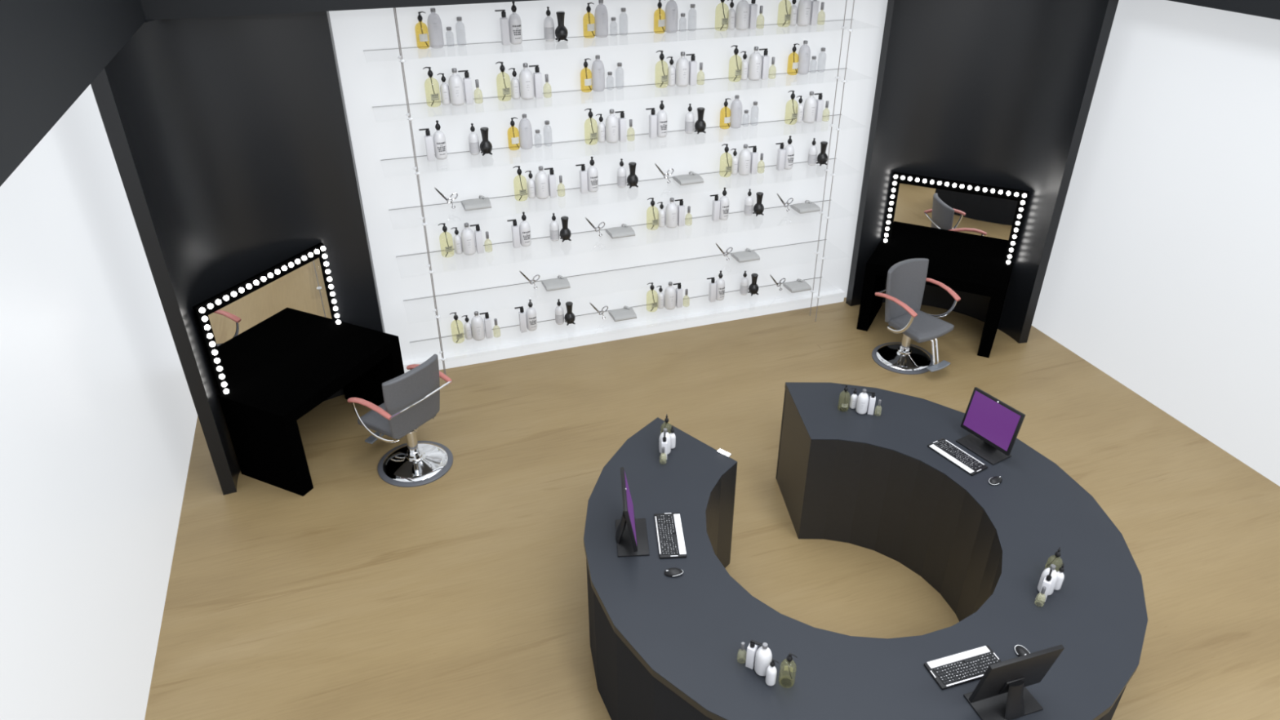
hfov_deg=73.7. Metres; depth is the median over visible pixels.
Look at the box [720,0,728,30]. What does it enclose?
pump bottle
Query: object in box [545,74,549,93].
perfume bottle
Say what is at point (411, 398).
salon chair
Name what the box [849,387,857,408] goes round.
pump bottle
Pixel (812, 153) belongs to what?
pump bottle
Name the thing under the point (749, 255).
folded towel
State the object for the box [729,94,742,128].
lotion bottle
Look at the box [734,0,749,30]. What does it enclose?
lotion bottle
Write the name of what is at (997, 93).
wall
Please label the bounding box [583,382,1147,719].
reception desk
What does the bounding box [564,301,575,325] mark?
brush
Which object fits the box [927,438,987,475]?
keyboard
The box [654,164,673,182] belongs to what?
scissors
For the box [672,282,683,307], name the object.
pump bottle
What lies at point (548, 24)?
pump bottle
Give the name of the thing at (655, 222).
bottle
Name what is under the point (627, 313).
folded towel
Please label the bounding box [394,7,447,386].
cable
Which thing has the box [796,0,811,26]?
lotion bottle
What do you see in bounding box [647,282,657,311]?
pump bottle
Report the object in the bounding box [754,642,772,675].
lotion bottle
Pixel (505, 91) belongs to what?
label
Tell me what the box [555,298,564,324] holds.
pump bottle
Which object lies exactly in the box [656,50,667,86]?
pump bottle
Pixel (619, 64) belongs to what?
glass bottle
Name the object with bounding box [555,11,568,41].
bottle
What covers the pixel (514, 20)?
pump bottle
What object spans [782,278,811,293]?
folded towel
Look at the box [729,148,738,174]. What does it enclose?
pump bottle
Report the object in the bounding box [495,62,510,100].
pump bottle
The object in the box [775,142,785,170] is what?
pump bottle
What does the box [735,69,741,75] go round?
label
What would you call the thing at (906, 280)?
salon chair
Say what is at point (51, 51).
ceiling
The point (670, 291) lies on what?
lotion bottle
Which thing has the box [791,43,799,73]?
pump bottle
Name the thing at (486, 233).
perfume bottle
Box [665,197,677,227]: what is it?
lotion bottle
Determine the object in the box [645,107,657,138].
pump bottle
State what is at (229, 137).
wall
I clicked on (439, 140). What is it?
pump bottle
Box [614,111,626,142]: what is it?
pump bottle
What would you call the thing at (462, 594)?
floor
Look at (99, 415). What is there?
wall
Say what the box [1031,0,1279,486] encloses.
wall
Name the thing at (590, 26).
label
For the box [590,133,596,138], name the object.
bottle
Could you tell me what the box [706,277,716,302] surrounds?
pump bottle
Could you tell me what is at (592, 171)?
pump bottle
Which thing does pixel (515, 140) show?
label
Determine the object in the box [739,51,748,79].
pump bottle
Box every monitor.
[615,466,649,556]
[955,386,1025,465]
[963,644,1064,719]
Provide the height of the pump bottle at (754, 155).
0.294 m
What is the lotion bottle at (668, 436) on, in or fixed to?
on the reception desk at (663, 646)
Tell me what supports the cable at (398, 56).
attached to the floor
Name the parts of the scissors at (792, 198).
handle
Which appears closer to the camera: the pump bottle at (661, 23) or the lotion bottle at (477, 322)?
the pump bottle at (661, 23)
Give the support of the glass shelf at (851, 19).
attached to the wall at (378, 82)
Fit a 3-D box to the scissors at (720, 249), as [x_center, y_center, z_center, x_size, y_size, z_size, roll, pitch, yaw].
[0.932,-1.209,9.492,0.216,0.230,0.018,-10,32,-16]
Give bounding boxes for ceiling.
[0,0,1279,186]
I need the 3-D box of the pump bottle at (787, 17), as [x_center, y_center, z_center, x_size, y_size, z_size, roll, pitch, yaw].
[1.421,-3.452,8.366,0.128,0.345,0.130,-10,32,-16]
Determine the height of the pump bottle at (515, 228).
0.294 m
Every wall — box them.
[0,84,197,719]
[90,11,385,494]
[328,0,888,360]
[845,0,1119,343]
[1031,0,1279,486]
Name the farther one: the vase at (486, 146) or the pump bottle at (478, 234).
the pump bottle at (478, 234)
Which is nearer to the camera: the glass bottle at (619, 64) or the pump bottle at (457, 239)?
the glass bottle at (619, 64)
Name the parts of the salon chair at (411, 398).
armrest, footrest plate, seat, backrest, seat mount, armrest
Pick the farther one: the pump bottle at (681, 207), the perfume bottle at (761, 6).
the pump bottle at (681, 207)
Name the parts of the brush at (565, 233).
handle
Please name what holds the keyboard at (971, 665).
on the reception desk at (663, 646)
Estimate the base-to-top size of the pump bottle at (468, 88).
0.294 m
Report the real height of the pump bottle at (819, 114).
0.294 m
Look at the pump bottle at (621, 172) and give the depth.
8.68 m
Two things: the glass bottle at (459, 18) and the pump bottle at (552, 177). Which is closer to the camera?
the glass bottle at (459, 18)
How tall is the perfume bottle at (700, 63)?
0.208 m
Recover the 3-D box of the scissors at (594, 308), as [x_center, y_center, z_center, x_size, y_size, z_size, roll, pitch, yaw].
[-0.449,-0.544,9.335,0.216,0.230,0.018,-10,32,-16]
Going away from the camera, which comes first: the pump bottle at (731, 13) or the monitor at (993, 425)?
the monitor at (993, 425)
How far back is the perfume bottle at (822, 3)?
8.45 m
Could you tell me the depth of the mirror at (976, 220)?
9.52 m
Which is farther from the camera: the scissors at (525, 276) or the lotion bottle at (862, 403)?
the scissors at (525, 276)
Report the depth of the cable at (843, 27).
9.20 m
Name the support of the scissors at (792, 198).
on the glass shelf at (825, 200)
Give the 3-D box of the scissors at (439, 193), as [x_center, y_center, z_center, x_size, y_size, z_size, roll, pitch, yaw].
[-1.849,-1.555,8.166,0.216,0.230,0.018,-10,32,-16]
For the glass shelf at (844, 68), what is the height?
0.012 m
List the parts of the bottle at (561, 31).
handle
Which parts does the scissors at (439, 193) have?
blade, handle, handle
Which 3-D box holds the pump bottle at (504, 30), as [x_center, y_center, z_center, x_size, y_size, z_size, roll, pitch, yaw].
[-1.225,-2.959,7.593,0.108,0.294,0.066,-10,32,-16]
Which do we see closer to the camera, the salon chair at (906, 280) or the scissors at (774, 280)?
the salon chair at (906, 280)
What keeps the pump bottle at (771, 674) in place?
on the reception desk at (663, 646)
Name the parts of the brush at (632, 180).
handle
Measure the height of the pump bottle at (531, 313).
0.357 m
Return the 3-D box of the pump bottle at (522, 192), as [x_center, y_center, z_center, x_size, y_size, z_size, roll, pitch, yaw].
[-1.173,-1.734,8.354,0.128,0.345,0.130,-10,32,-16]
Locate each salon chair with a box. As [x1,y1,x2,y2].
[347,354,453,487]
[871,257,960,374]
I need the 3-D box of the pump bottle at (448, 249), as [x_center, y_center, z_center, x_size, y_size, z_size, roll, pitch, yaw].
[-1.906,-1.184,8.389,0.128,0.345,0.130,-10,32,-16]
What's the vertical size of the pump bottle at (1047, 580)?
0.194 m
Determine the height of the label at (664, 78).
0.258 m
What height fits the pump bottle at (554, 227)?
0.294 m
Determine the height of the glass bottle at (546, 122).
0.241 m
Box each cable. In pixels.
[393,8,444,373]
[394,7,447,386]
[809,0,847,315]
[815,0,854,320]
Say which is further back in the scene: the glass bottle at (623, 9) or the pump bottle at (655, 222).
the pump bottle at (655, 222)
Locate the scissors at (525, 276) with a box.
[519,271,539,288]
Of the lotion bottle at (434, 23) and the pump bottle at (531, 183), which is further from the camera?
the pump bottle at (531, 183)
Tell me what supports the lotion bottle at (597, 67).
on the glass shelf at (844, 68)
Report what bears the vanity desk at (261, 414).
on the floor
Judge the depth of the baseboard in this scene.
9.72 m
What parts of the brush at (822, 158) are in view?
handle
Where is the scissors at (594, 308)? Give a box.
[589,302,608,319]
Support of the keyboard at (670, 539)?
on the reception desk at (663, 646)
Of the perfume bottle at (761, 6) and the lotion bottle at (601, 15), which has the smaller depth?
the lotion bottle at (601, 15)
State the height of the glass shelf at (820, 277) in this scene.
0.012 m
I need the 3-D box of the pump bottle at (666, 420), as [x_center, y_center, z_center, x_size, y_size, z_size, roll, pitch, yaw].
[0.196,0.507,6.322,0.086,0.228,0.084,2,31,3]
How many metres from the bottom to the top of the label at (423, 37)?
0.226 m
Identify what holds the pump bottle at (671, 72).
on the glass shelf at (844, 68)
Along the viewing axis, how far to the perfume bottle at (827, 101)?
9.00 m
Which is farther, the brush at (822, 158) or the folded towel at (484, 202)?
the brush at (822, 158)
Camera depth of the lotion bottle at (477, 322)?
8.91 m
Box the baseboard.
[402,288,844,373]
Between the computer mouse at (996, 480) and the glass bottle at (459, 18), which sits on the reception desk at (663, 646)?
the computer mouse at (996, 480)
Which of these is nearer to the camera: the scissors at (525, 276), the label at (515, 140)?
the label at (515, 140)
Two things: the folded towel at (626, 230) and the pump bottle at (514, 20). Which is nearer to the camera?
the pump bottle at (514, 20)
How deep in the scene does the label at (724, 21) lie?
8.17 m
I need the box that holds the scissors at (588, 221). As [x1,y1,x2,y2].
[585,217,604,236]
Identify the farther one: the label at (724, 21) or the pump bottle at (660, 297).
the pump bottle at (660, 297)
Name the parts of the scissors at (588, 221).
handle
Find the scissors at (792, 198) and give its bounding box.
[776,193,793,211]
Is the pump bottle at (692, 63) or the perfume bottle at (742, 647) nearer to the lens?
the perfume bottle at (742, 647)
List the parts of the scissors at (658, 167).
handle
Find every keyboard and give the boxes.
[653,512,686,559]
[924,645,1001,689]
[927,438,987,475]
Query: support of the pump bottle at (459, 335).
on the glass shelf at (820, 277)
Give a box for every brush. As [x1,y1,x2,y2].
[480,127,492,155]
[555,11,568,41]
[560,216,571,242]
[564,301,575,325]
[626,161,638,188]
[693,106,706,133]
[747,273,758,295]
[752,191,764,216]
[816,141,827,165]
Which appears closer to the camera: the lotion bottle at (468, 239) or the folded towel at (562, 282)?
the lotion bottle at (468, 239)
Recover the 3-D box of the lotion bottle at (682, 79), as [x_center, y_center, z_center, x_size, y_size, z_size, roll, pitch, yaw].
[0.414,-2.837,8.319,0.132,0.317,0.133,-10,32,-16]
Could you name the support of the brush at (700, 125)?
on the glass shelf at (837, 114)
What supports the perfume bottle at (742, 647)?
on the reception desk at (663, 646)
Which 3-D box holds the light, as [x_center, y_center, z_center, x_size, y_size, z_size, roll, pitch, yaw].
[0.615,0.679,6.247,0.110,0.010,0.044,23,38,33]
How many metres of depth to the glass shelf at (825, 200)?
9.00 m
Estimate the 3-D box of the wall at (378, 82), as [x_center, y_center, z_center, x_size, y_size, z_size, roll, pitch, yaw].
[-0.040,-1.940,8.953,5.620,3.720,0.100,-10,32,-16]
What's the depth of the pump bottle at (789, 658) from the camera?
4.47 m
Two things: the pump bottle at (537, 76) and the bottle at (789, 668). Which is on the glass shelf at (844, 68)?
the pump bottle at (537, 76)
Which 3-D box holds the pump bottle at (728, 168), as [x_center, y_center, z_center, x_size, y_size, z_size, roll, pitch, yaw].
[0.905,-2.102,8.969,0.128,0.345,0.130,-10,32,-16]
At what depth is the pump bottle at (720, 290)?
9.70 m
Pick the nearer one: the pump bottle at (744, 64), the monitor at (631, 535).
the monitor at (631, 535)
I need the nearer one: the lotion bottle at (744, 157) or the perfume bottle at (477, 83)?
the perfume bottle at (477, 83)
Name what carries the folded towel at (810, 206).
on the glass shelf at (825, 200)
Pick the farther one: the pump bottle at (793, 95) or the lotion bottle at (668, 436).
the pump bottle at (793, 95)
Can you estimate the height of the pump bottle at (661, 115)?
0.357 m
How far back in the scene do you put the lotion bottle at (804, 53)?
8.72 m
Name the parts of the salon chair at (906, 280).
armrest, backrest, seat, footrest rod, footrest rod, footrest plate, armrest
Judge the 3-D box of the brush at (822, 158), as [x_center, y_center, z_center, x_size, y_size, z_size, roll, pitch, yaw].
[1.998,-2.256,9.317,0.118,0.250,0.118,-10,32,-16]
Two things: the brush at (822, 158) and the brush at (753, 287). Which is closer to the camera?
the brush at (822, 158)
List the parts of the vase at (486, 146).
handle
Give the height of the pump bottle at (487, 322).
0.294 m
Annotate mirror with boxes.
[192,242,340,395]
[882,172,1029,264]
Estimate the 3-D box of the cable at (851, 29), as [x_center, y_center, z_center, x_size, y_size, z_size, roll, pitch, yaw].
[2.075,-2.040,9.139,0.052,3.700,0.052,6,31,9]
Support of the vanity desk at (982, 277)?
on the floor
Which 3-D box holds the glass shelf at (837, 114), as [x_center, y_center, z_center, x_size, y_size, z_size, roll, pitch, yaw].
[-0.025,-2.148,8.440,4.890,0.012,0.512,-10,32,-16]
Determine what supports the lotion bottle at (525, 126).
on the glass shelf at (837, 114)
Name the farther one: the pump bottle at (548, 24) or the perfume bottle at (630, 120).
the perfume bottle at (630, 120)
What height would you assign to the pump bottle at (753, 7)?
0.294 m
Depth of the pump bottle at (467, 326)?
8.95 m
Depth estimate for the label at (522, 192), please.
8.35 m
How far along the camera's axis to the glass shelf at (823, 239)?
9.33 m
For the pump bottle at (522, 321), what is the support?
on the glass shelf at (820, 277)
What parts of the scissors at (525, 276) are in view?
handle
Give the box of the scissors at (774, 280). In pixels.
[769,274,785,290]
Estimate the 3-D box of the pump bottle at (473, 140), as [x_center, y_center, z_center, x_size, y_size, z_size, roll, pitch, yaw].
[-1.567,-2.084,8.036,0.095,0.294,0.096,-10,32,-16]
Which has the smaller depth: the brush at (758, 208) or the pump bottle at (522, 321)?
the pump bottle at (522, 321)
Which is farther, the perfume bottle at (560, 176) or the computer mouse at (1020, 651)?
the perfume bottle at (560, 176)
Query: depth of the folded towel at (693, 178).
8.86 m
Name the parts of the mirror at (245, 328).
bulb, bulb, bulb, bulb, bulb, bulb, bulb, bulb, bulb, bulb, bulb, bulb, bulb, bulb, bulb, bulb, bulb, bulb, bulb, bulb, bulb, bulb, bulb, bulb, bulb, bulb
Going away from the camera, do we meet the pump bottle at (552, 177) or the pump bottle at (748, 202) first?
the pump bottle at (552, 177)
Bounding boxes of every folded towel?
[461,195,491,210]
[541,275,570,291]
[605,223,635,238]
[608,305,636,321]
[672,171,703,185]
[730,248,759,262]
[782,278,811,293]
[790,200,820,213]
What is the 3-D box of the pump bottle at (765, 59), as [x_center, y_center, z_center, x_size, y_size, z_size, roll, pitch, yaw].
[1.235,-2.970,8.563,0.108,0.294,0.066,-10,32,-16]
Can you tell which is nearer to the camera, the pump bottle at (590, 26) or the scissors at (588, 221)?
the pump bottle at (590, 26)
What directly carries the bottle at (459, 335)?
on the pump bottle at (459, 335)
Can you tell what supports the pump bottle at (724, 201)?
on the glass shelf at (825, 200)
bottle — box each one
[417,11,428,46]
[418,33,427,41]
[418,128,435,160]
[422,66,439,106]
[427,8,444,48]
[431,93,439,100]
[433,120,447,159]
[437,73,450,105]
[438,222,452,256]
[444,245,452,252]
[448,67,465,105]
[449,311,462,342]
[450,226,462,253]
[456,16,462,30]
[456,333,462,338]
[457,70,473,104]
[461,222,475,255]
[461,315,472,339]
[468,123,479,155]
[469,224,484,253]
[471,311,484,340]
[475,79,479,99]
[479,311,492,338]
[485,231,488,239]
[494,9,510,45]
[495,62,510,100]
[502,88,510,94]
[506,218,520,248]
[508,1,522,44]
[508,67,520,98]
[510,117,519,147]
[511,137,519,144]
[512,165,526,200]
[514,306,527,332]
[518,113,533,149]
[519,62,534,99]
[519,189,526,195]
[519,212,531,246]
[524,170,535,198]
[525,299,537,330]
[528,65,542,98]
[534,165,549,199]
[543,6,555,41]
[543,167,556,197]
[544,120,549,137]
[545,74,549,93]
[549,213,559,240]
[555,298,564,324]
[559,175,562,193]
[575,164,587,193]
[583,57,591,89]
[584,108,596,143]
[586,2,595,35]
[586,156,598,192]
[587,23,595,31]
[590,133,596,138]
[591,54,604,91]
[594,0,608,37]
[595,114,605,142]
[604,109,618,142]
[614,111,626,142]
[617,62,622,75]
[617,158,626,187]
[621,7,626,25]
[629,119,633,136]
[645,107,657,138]
[647,197,657,229]
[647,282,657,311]
[652,219,657,225]
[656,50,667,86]
[656,100,666,137]
[656,285,664,308]
[657,0,665,31]
[657,201,665,226]
[658,427,671,454]
[660,413,668,434]
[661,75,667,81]
[661,432,667,459]
[664,0,678,33]
[664,281,675,309]
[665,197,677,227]
[666,56,675,86]
[669,425,675,448]
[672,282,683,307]
[674,199,684,226]
[675,51,688,86]
[684,103,693,133]
[684,288,688,304]
[685,53,697,85]
[687,205,690,222]
[699,62,702,79]
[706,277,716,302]
[710,194,719,221]
[715,271,724,300]
[719,187,728,220]
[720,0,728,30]
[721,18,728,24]
[721,143,731,176]
[724,97,730,127]
[725,165,731,171]
[726,0,735,30]
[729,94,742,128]
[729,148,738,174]
[730,44,741,80]
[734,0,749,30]
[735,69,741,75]
[737,144,751,175]
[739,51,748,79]
[739,271,748,294]
[740,641,745,653]
[744,189,753,215]
[745,639,761,669]
[747,0,757,29]
[747,46,761,80]
[748,146,758,173]
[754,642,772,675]
[759,5,763,13]
[759,48,769,79]
[760,153,763,168]
[765,658,778,685]
[771,57,774,64]
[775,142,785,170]
[782,0,791,26]
[783,135,794,169]
[783,652,797,679]
[783,666,793,672]
[787,0,797,26]
[788,90,797,123]
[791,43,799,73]
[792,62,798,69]
[795,95,804,122]
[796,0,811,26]
[796,40,810,74]
[802,91,817,123]
[807,137,817,165]
[808,0,819,25]
[813,93,824,122]
[820,2,824,21]
[821,47,825,63]
[825,100,828,118]
[840,384,848,409]
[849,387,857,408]
[855,388,868,413]
[866,391,875,414]
[1035,586,1046,599]
[1037,564,1057,595]
[1037,569,1052,601]
[1044,546,1060,569]
[1053,563,1064,590]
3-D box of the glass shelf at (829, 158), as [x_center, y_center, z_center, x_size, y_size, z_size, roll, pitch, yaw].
[-0.025,-1.728,8.692,4.890,0.012,0.512,-10,32,-16]
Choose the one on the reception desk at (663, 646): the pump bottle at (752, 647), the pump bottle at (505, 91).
the pump bottle at (752, 647)
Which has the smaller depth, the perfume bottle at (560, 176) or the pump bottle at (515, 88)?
the pump bottle at (515, 88)
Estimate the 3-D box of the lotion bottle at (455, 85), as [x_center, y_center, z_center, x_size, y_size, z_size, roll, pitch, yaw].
[-1.661,-2.469,7.705,0.132,0.317,0.133,-10,32,-16]
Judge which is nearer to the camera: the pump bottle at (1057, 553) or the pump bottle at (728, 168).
the pump bottle at (1057, 553)
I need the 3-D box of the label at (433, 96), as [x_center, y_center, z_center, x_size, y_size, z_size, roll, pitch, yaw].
[-1.865,-2.413,7.669,0.128,0.258,0.129,-10,32,-16]
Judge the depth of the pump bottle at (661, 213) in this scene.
9.05 m
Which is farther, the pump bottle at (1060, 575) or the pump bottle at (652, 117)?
the pump bottle at (652, 117)
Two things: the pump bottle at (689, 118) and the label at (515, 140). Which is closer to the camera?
the label at (515, 140)
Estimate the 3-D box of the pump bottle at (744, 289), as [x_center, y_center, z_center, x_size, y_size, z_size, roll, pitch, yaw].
[1.209,-0.897,9.863,0.095,0.294,0.096,-10,32,-16]
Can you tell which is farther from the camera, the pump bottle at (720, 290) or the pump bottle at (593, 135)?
the pump bottle at (720, 290)
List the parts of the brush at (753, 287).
handle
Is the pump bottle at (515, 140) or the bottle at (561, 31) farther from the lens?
the pump bottle at (515, 140)
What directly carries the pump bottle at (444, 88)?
on the glass shelf at (844, 68)
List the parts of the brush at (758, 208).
handle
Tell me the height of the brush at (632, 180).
0.250 m
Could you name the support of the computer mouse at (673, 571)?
on the reception desk at (663, 646)
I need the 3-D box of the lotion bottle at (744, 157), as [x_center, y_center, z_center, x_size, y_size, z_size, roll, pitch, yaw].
[1.109,-2.121,9.027,0.132,0.317,0.133,-10,32,-16]
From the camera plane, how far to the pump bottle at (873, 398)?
6.62 m
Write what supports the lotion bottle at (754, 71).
on the glass shelf at (844, 68)
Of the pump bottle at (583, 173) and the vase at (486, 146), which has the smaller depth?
the vase at (486, 146)
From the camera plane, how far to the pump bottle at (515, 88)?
7.89 m
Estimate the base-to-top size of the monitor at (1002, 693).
0.412 m
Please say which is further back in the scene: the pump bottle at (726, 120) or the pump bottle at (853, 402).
the pump bottle at (726, 120)
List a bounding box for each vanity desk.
[217,321,404,496]
[856,240,1013,357]
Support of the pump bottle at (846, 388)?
on the reception desk at (663, 646)
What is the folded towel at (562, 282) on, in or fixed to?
on the glass shelf at (823, 239)
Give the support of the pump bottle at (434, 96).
on the glass shelf at (844, 68)
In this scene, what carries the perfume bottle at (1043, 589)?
on the reception desk at (663, 646)
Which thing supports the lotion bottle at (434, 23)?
on the glass shelf at (851, 19)
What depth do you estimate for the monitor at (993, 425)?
6.19 m
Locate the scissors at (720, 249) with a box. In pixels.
[715,243,732,260]
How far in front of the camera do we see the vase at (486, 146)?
8.02 m
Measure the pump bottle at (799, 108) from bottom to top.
0.275 m
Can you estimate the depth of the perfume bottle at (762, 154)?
9.05 m
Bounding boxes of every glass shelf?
[363,18,853,62]
[372,67,847,120]
[380,114,841,170]
[388,158,835,210]
[395,200,829,275]
[403,239,826,317]
[409,276,822,359]
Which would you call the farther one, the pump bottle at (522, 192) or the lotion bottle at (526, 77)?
the pump bottle at (522, 192)
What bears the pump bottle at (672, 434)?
on the reception desk at (663, 646)
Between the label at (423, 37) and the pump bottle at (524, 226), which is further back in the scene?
the pump bottle at (524, 226)
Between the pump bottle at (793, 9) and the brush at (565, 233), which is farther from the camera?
the brush at (565, 233)
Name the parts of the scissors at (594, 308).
handle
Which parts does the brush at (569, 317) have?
handle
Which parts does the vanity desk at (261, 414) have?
panel, panel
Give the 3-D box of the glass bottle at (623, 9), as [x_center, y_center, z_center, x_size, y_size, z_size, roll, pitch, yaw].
[-0.154,-3.170,7.996,0.080,0.241,0.081,-10,32,-16]
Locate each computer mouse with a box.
[664,567,683,577]
[988,475,1002,484]
[1014,644,1030,656]
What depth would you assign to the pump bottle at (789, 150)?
9.15 m
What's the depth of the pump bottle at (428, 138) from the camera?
7.86 m
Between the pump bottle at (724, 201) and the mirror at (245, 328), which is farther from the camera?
the pump bottle at (724, 201)
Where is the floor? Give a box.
[144,297,1279,719]
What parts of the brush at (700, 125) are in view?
handle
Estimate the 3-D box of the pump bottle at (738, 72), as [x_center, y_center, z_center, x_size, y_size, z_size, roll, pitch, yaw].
[0.950,-2.949,8.479,0.128,0.345,0.130,-10,32,-16]
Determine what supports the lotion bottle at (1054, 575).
on the reception desk at (663, 646)
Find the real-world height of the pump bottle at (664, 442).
0.194 m
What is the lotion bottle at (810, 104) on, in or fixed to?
on the glass shelf at (837, 114)
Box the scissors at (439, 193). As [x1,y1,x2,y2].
[434,186,457,208]
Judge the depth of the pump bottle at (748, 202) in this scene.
9.34 m
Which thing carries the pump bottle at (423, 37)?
on the glass shelf at (851, 19)
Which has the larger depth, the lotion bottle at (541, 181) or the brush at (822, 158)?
the brush at (822, 158)
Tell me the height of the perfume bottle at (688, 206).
0.208 m
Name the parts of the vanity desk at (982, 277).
panel, panel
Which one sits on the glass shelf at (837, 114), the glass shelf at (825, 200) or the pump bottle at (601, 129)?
the pump bottle at (601, 129)
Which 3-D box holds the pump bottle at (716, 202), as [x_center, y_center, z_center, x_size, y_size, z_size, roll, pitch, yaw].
[0.801,-1.640,9.199,0.108,0.294,0.066,-10,32,-16]
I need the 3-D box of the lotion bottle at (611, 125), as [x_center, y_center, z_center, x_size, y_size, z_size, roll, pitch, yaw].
[-0.274,-2.296,8.367,0.132,0.317,0.133,-10,32,-16]
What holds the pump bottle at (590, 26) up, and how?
on the glass shelf at (851, 19)
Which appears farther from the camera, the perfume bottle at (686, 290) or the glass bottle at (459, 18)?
the perfume bottle at (686, 290)

